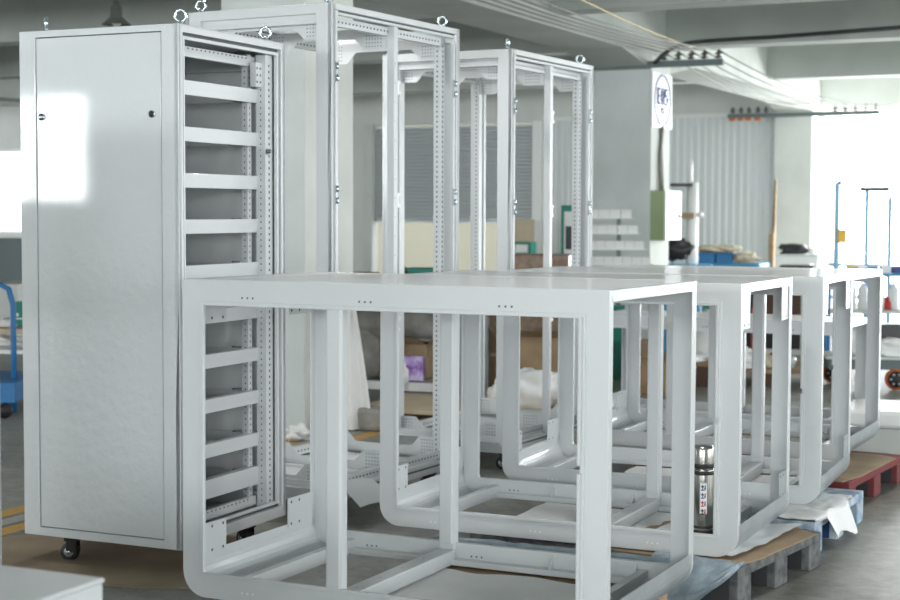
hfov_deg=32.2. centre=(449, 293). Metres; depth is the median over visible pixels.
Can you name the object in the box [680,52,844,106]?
wire
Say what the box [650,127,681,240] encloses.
switch box
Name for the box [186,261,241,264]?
tray
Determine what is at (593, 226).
tray
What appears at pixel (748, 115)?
bracket
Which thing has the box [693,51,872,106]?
wire
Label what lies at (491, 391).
plastic bag
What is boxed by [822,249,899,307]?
ground
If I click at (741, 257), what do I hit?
cloth bundle
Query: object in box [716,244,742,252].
cloth bundle
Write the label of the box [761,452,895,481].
cardboard sheet
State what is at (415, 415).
pallet
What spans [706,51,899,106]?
wire
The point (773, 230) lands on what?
wooden plank
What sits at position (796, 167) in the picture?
pillar
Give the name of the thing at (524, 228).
board
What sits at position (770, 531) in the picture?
sheet
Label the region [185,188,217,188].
tray
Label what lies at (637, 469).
sheet
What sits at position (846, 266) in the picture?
bin
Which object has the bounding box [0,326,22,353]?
table
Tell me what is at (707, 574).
plastic film
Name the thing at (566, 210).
cabinet
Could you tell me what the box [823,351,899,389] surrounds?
trolley
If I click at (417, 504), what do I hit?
metal frame
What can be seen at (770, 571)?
pallet
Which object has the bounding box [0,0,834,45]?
ceiling
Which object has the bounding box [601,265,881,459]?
metal frame
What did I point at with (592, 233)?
shelf
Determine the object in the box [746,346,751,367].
bundle
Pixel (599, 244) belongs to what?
tray
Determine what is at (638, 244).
tray
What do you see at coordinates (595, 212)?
tray
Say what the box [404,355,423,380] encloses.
printed box
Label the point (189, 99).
tray
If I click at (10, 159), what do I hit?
window
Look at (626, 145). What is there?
pillar
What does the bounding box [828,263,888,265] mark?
shelf
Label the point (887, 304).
can
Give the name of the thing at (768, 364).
bundle
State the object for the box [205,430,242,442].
tray
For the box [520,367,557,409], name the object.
plastic bag
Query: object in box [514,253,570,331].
carton
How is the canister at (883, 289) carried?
on the shelf unit at (830, 310)
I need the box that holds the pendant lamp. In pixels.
[101,0,131,26]
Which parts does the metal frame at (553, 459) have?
corner plate, rail, corner plate, floor rail, plate, floor rail, floor rail, corner plate, rail, corner plate, corner plate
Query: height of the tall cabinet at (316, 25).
2.384 m
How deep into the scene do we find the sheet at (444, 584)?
5.25 m
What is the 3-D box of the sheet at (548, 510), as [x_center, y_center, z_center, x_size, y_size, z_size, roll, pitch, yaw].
[0.671,0.936,6.323,0.869,0.007,0.679,2,3,25]
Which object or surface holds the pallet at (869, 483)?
on the floor
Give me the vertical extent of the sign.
0.560 m
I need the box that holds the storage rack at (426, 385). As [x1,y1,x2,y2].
[366,314,489,395]
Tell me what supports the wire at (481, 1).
attached to the bracket
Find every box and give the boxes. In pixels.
[16,301,22,326]
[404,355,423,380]
[514,241,535,252]
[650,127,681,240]
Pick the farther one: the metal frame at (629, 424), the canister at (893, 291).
the canister at (893, 291)
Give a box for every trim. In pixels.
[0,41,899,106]
[0,79,19,102]
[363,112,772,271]
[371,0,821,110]
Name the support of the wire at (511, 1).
attached to the bracket
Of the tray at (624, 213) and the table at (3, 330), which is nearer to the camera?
the table at (3, 330)
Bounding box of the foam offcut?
[696,351,707,361]
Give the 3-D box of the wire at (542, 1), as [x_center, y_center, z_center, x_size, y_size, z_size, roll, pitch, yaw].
[1.180,-2.223,12.394,0.018,0.141,6.831,2,3,26]
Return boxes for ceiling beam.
[0,0,899,79]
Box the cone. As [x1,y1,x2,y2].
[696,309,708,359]
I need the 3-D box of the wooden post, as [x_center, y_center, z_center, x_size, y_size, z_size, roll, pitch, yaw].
[4.404,-0.270,21.415,0.070,1.120,0.070,1,3,17]
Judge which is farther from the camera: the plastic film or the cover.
the cover
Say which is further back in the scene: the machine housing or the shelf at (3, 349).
the shelf at (3, 349)
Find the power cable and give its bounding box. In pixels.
[653,25,899,64]
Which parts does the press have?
head plate, motor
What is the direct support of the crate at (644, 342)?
on the floor
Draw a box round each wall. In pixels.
[0,77,899,271]
[377,124,526,272]
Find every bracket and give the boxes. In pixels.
[594,49,723,69]
[727,103,879,120]
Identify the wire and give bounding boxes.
[475,0,663,52]
[491,0,678,51]
[506,0,691,51]
[520,0,704,50]
[537,0,718,50]
[581,0,691,47]
[667,54,811,106]
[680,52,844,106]
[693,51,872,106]
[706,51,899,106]
[720,50,899,107]
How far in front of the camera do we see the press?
19.90 m
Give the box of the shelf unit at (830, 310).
[824,273,899,350]
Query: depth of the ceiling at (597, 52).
15.41 m
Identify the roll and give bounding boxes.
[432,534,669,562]
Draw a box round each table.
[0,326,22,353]
[775,253,820,267]
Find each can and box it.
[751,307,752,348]
[884,297,890,309]
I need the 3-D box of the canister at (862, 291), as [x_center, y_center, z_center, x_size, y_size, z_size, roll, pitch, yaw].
[4.051,0.026,15.322,0.100,0.260,0.100,0,3,0]
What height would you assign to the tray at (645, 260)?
0.077 m
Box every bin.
[356,405,379,430]
[845,265,856,268]
[856,265,867,268]
[867,265,878,268]
[879,265,890,272]
[891,266,899,272]
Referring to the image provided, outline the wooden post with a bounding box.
[768,233,773,266]
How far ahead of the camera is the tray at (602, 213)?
14.16 m
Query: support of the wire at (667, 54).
attached to the bracket at (718, 60)
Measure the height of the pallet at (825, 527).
0.138 m
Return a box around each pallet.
[404,414,432,417]
[446,565,666,599]
[470,503,820,599]
[634,451,899,496]
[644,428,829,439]
[657,488,862,550]
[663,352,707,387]
[746,361,800,386]
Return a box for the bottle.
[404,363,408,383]
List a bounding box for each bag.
[487,379,495,399]
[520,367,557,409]
[777,243,808,253]
[852,330,855,354]
[881,337,899,356]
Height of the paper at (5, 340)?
0.092 m
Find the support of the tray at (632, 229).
on the tray stand
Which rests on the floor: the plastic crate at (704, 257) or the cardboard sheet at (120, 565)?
the cardboard sheet at (120, 565)
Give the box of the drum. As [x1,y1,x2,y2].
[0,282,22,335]
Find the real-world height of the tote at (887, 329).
0.240 m
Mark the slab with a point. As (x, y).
(889, 418)
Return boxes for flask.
[694,444,713,533]
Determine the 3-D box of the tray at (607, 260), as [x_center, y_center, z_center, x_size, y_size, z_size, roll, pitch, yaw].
[1.441,-0.300,14.170,0.078,0.077,0.220,1,3,7]
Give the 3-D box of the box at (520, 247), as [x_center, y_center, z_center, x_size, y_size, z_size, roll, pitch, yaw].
[1.091,-0.286,23.015,0.300,0.960,0.204,2,3,26]
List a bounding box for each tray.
[185,95,241,103]
[185,141,241,146]
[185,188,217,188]
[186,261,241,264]
[205,346,242,353]
[205,388,242,397]
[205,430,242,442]
[206,468,236,477]
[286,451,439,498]
[592,210,597,217]
[592,225,596,232]
[595,257,603,264]
[596,241,604,248]
[597,225,606,232]
[599,210,608,217]
[604,257,612,264]
[606,241,614,248]
[607,225,616,233]
[610,210,619,217]
[613,257,621,264]
[615,241,623,248]
[618,225,626,233]
[621,210,631,217]
[623,257,631,264]
[625,241,633,248]
[628,225,637,233]
[632,257,640,264]
[635,241,643,248]
[642,257,649,264]
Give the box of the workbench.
[697,262,769,311]
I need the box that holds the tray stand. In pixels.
[592,210,652,304]
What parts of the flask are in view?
cup lid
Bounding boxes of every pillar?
[221,0,352,429]
[593,55,669,338]
[774,110,818,266]
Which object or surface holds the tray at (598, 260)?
on the tray stand
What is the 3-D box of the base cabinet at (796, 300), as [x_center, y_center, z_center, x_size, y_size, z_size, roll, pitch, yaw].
[3.149,0.203,15.630,0.850,0.780,0.454,1,3,17]
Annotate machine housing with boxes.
[404,267,432,273]
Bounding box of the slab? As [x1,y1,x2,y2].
[850,398,899,428]
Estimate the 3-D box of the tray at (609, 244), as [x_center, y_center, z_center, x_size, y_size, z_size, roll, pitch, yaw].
[1.458,-0.443,14.191,0.082,0.077,0.220,1,3,7]
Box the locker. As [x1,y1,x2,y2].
[613,305,624,379]
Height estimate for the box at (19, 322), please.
0.190 m
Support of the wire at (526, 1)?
attached to the bracket
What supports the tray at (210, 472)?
on the tall cabinet at (153, 156)
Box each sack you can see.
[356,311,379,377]
[357,311,379,338]
[404,312,432,338]
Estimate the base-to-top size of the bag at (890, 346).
0.149 m
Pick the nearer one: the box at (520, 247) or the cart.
the cart
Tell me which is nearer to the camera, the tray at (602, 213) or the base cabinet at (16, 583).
the base cabinet at (16, 583)
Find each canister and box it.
[853,283,856,309]
[857,283,867,309]
[882,286,884,309]
[888,283,898,309]
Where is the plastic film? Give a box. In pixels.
[651,551,745,599]
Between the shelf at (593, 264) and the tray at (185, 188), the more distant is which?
the shelf at (593, 264)
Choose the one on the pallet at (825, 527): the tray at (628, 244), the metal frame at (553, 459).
the metal frame at (553, 459)
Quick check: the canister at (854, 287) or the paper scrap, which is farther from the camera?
the canister at (854, 287)
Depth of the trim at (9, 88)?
22.30 m
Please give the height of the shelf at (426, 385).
0.060 m
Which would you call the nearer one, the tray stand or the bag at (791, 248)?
the tray stand
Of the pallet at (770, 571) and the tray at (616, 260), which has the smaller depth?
the pallet at (770, 571)
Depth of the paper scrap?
11.88 m
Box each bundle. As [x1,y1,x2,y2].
[698,244,720,252]
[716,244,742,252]
[733,251,761,262]
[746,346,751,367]
[765,353,771,367]
[791,357,796,367]
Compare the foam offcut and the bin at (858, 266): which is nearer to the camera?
the foam offcut
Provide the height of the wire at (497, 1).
0.096 m
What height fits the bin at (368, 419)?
0.150 m
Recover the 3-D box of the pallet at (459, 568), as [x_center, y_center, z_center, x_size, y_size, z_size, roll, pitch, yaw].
[0.137,1.069,5.174,0.920,0.138,0.932,2,3,26]
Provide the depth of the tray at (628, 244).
14.08 m
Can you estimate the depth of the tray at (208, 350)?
6.63 m
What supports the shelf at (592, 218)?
attached to the tray stand
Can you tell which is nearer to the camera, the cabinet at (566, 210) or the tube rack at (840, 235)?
the cabinet at (566, 210)
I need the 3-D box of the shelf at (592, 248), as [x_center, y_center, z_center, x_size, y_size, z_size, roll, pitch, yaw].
[1.470,-0.406,14.272,0.655,0.010,0.300,1,3,7]
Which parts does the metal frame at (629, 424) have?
rail, corner plate, floor rail, floor rail, plate, rail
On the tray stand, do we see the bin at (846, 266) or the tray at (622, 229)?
the tray at (622, 229)
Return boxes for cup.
[808,247,815,253]
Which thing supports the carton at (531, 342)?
on the floor
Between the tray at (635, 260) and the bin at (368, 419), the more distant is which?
the tray at (635, 260)
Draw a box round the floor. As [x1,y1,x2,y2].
[0,306,899,599]
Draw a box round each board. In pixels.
[370,393,552,414]
[515,219,533,241]
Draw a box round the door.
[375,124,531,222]
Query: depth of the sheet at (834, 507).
6.66 m
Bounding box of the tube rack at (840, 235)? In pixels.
[828,181,891,322]
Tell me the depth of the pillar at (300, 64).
9.90 m
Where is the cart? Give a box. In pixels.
[0,282,22,417]
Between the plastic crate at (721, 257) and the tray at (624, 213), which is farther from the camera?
the plastic crate at (721, 257)
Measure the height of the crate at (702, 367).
0.200 m
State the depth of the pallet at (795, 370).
12.57 m
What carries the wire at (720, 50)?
attached to the bracket at (718, 60)
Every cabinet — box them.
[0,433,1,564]
[0,565,104,599]
[19,8,285,559]
[186,0,459,498]
[382,38,593,468]
[561,205,571,253]
[746,294,801,355]
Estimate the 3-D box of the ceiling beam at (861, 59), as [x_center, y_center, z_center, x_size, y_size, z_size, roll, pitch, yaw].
[1.104,-3.173,21.713,35.000,0.624,0.320,2,3,26]
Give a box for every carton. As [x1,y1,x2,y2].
[404,338,432,377]
[488,324,557,372]
[490,315,495,386]
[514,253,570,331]
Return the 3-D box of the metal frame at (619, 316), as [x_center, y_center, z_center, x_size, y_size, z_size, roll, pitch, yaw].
[1.763,0.467,9.815,1.612,0.669,0.666,2,3,26]
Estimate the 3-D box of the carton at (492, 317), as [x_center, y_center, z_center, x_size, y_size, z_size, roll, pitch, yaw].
[0.293,0.458,12.141,0.342,0.621,0.342,1,3,17]
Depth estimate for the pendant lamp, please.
13.05 m
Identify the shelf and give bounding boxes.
[0,346,22,353]
[366,377,432,391]
[592,218,633,218]
[592,233,640,234]
[592,248,646,249]
[592,263,652,265]
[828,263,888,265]
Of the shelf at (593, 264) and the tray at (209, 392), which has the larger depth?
the shelf at (593, 264)
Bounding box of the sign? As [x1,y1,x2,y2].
[651,71,671,129]
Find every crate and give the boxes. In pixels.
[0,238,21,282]
[640,358,665,393]
[641,339,647,357]
[698,252,716,262]
[716,253,733,262]
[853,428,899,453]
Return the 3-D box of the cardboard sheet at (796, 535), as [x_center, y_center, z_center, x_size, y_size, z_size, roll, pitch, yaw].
[1.009,0.953,6.056,0.610,0.004,0.800,2,4,34]
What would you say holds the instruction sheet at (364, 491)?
hanging from the tall cabinet at (316, 25)
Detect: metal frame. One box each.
[183,272,696,599]
[380,270,792,556]
[502,266,852,503]
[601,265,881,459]
[612,309,866,424]
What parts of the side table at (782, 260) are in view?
drawer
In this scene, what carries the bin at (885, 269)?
on the shelf unit at (830, 310)
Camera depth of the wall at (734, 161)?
23.75 m
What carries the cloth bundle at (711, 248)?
on the plastic crate at (704, 257)
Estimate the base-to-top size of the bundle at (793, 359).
0.098 m
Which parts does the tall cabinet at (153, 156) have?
door panel, frame, cross rail, shelf rail, shelf rail, shelf rail, shelf rail, shelf rail, panel, frame, shelf rail, cross rail, shelf rail, shelf rail, shelf rail, shelf rail, roof panel, frame, floor panel, corner post, mounting plate, corner post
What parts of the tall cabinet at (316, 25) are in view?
frame, frame, frame, roof rail, rail, frame, frame, corner post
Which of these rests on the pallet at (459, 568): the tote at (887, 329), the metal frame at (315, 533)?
the metal frame at (315, 533)
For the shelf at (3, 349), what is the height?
0.030 m
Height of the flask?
0.339 m
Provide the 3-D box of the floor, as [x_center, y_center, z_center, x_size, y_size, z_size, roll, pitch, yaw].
[-4.535,0.904,10.239,35.400,0.100,32.800,2,3,26]
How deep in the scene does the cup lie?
20.76 m
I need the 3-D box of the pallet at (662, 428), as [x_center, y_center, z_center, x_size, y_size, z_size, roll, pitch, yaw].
[1.740,0.852,9.816,1.300,0.090,0.502,2,3,26]
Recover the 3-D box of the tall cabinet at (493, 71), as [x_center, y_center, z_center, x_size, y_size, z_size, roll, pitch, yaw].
[0.239,-0.233,8.997,0.806,2.334,1.113,2,3,28]
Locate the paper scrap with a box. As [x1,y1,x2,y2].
[0,317,17,326]
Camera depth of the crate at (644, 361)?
12.07 m
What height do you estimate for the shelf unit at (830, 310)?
0.820 m
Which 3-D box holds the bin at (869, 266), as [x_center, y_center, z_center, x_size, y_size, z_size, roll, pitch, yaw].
[4.149,-0.239,15.308,0.090,0.070,0.140,0,3,6]
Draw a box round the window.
[0,149,21,233]
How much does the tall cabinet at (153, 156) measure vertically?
2.174 m
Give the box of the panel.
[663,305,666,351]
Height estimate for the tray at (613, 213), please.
0.077 m
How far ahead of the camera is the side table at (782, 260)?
20.69 m
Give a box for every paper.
[0,334,22,346]
[286,422,309,441]
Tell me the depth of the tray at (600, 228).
14.13 m
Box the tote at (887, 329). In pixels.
[881,323,899,338]
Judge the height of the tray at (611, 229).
0.077 m
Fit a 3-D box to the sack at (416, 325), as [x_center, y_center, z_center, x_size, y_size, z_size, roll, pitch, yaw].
[-0.232,0.178,11.722,0.636,0.300,0.441,0,3,0]
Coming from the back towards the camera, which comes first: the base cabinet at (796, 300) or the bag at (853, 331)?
the base cabinet at (796, 300)
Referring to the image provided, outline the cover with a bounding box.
[347,310,369,429]
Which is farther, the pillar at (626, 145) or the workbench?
the workbench
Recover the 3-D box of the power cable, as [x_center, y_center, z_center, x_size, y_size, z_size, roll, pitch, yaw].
[3.300,-2.467,15.647,2.481,0.347,0.536,1,3,12]
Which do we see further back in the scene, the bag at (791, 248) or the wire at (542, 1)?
the bag at (791, 248)
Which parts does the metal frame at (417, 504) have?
corner plate, rail, corner plate, floor rail, plate, frame, floor rail, floor rail, corner plate, rail, corner plate, corner plate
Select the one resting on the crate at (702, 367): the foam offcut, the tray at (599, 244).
the foam offcut
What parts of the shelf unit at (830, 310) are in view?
shelf, shelf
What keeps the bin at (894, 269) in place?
on the shelf unit at (830, 310)
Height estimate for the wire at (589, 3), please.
0.109 m
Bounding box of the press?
[668,160,711,265]
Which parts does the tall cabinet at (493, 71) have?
corner post, frame, frame, frame, corner post, rail, roof rail, frame, frame, corner post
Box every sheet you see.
[2,534,236,588]
[347,478,379,507]
[389,568,574,599]
[518,502,670,527]
[611,521,815,563]
[624,466,794,482]
[657,519,801,555]
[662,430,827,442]
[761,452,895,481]
[778,492,857,539]
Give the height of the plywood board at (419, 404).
0.025 m
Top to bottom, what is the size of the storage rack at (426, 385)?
0.740 m
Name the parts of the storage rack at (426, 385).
post, post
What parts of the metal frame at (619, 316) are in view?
rail, floor rail, plate, rail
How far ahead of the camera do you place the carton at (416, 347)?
11.62 m
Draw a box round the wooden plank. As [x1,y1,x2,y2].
[771,180,776,266]

